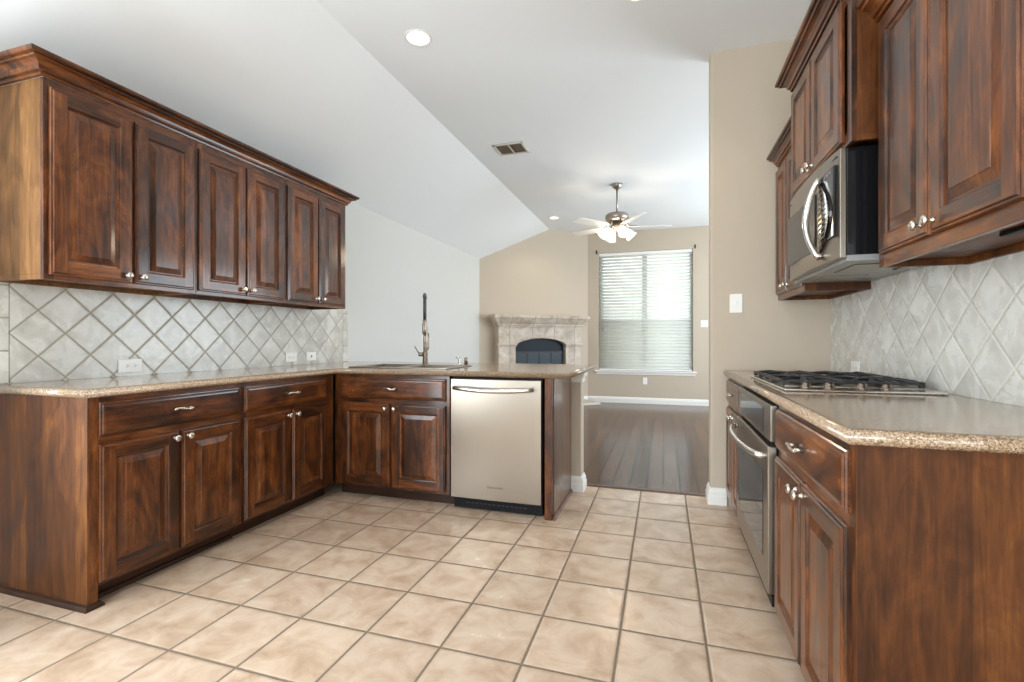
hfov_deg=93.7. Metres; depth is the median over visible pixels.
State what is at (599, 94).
ceiling
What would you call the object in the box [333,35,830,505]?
wall
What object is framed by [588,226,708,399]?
wall
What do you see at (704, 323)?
light switch
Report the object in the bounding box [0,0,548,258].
ceiling
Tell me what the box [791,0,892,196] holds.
upper cabinet
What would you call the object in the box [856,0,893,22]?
crown molding
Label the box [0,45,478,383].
wall
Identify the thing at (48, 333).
tile backsplash
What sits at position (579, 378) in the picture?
trim
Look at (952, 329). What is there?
tile backsplash
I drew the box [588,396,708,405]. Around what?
baseboard
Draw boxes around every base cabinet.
[0,383,240,613]
[230,374,332,535]
[335,374,453,503]
[725,378,743,515]
[775,406,1023,681]
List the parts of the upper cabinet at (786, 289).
door, frame, door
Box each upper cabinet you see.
[0,76,195,295]
[155,142,284,303]
[253,180,344,309]
[776,148,870,299]
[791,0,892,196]
[878,0,1023,267]
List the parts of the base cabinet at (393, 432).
door, drawer, door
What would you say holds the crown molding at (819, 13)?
attached to the upper cabinet at (834, 101)
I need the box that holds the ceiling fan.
[571,183,671,242]
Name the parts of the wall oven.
handle, door, control panel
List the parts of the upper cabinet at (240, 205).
door, frame, door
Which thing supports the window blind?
attached to the window
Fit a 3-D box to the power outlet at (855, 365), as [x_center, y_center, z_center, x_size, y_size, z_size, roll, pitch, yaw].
[1.887,0.147,2.640,0.008,0.074,0.120,0,0,17]
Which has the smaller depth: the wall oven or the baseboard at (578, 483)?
the wall oven
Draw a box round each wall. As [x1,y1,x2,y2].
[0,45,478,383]
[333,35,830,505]
[479,229,587,395]
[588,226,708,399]
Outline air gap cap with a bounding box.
[464,357,467,364]
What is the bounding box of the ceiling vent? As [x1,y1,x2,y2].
[492,141,528,155]
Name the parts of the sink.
bowl, bowl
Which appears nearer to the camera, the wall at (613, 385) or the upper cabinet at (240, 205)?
the upper cabinet at (240, 205)
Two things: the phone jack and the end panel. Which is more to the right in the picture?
the end panel
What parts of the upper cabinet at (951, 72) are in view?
door, knob, knob, door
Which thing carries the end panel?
on the floor
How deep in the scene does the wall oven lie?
2.02 m
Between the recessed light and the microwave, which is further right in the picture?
the microwave
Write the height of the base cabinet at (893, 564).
0.869 m
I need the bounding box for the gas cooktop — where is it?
[751,370,948,395]
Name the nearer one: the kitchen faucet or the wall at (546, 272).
the kitchen faucet
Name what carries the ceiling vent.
in the ceiling at (599, 94)
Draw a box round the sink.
[349,364,471,368]
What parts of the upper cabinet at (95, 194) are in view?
door, knob, knob, door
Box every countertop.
[0,361,594,397]
[723,370,1023,454]
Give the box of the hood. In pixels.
[516,338,562,351]
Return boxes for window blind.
[599,249,691,371]
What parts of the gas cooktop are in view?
burner, burner, knob, knob, burner, knob, burner, knob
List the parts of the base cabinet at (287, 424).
door, drawer, handle, door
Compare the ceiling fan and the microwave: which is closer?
the microwave
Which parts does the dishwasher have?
handle, kick plate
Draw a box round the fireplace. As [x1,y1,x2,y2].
[488,314,599,405]
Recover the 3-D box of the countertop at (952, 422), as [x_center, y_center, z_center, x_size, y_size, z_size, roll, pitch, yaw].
[1.380,0.214,2.049,0.631,0.038,2.267,0,0,17]
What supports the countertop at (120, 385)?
on the base cabinet at (393, 432)
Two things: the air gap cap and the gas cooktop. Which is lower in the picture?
the gas cooktop
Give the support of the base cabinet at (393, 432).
on the floor
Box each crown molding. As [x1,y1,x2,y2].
[0,43,358,205]
[767,116,790,166]
[775,0,840,91]
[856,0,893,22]
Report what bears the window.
in the wall at (613, 385)
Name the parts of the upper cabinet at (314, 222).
door, frame, door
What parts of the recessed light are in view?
bulb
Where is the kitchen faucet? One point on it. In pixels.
(424, 353)
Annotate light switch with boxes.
[701,320,707,326]
[730,294,741,312]
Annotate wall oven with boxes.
[729,386,778,606]
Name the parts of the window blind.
rail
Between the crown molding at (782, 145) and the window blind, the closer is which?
the crown molding at (782, 145)
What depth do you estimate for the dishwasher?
3.03 m
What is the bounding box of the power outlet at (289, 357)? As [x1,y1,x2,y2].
[285,352,296,361]
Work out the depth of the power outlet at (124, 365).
2.68 m
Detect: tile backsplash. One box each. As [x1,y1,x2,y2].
[0,282,347,383]
[831,251,1023,406]
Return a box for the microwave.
[788,144,923,283]
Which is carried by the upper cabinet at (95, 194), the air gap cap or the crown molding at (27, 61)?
the crown molding at (27, 61)
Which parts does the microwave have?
handle, door, control panel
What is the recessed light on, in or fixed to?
in the ceiling at (599, 94)
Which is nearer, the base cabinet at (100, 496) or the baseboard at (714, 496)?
the base cabinet at (100, 496)
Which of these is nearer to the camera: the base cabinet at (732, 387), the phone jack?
the base cabinet at (732, 387)
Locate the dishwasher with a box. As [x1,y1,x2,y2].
[451,377,544,515]
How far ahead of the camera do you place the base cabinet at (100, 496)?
2.09 m
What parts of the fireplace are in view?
door frame, arch molding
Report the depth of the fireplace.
8.13 m
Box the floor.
[0,402,804,681]
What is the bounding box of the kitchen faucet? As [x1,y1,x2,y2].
[415,293,428,363]
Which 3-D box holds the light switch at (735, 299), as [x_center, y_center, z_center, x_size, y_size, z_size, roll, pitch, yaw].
[1.492,-0.251,3.196,0.078,0.125,0.014,0,0,17]
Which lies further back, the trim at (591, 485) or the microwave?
the trim at (591, 485)
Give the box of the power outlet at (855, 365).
[851,361,859,371]
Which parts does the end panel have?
panel, shoe molding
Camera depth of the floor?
2.05 m
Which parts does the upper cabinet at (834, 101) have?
door, knob, knob, frame, door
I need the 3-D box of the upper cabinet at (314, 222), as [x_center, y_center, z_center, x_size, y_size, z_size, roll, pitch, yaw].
[-1.621,-0.697,3.715,0.384,0.862,0.668,0,0,17]
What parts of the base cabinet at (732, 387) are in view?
door, drawer, door, frame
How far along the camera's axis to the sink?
3.71 m
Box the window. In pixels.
[595,249,696,375]
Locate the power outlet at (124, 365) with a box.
[118,359,141,372]
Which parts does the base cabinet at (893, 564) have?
door, knob, handle, knob, drawer, frame, door, panel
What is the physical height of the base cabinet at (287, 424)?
0.869 m
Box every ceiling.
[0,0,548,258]
[316,0,838,231]
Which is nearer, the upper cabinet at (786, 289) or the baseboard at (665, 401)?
the upper cabinet at (786, 289)
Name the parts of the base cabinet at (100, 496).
panel, shoe molding, door, frame, drawer, knob, handle, knob, door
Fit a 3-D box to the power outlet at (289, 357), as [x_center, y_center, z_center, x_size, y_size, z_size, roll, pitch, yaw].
[-1.770,0.130,3.853,0.008,0.074,0.122,0,0,17]
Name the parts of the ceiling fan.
blade, blade, lamp shade, lamp shade, lamp shade, lamp shade, blade, blade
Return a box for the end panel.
[545,378,572,520]
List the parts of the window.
sill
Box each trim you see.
[571,372,587,381]
[587,483,705,496]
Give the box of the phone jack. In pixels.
[306,352,315,360]
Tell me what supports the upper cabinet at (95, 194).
attached to the wall at (390, 265)
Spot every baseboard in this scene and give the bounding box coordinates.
[571,472,586,492]
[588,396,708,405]
[706,482,726,505]
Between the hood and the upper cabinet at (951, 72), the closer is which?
the upper cabinet at (951, 72)
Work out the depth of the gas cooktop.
1.94 m
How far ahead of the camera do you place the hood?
8.21 m

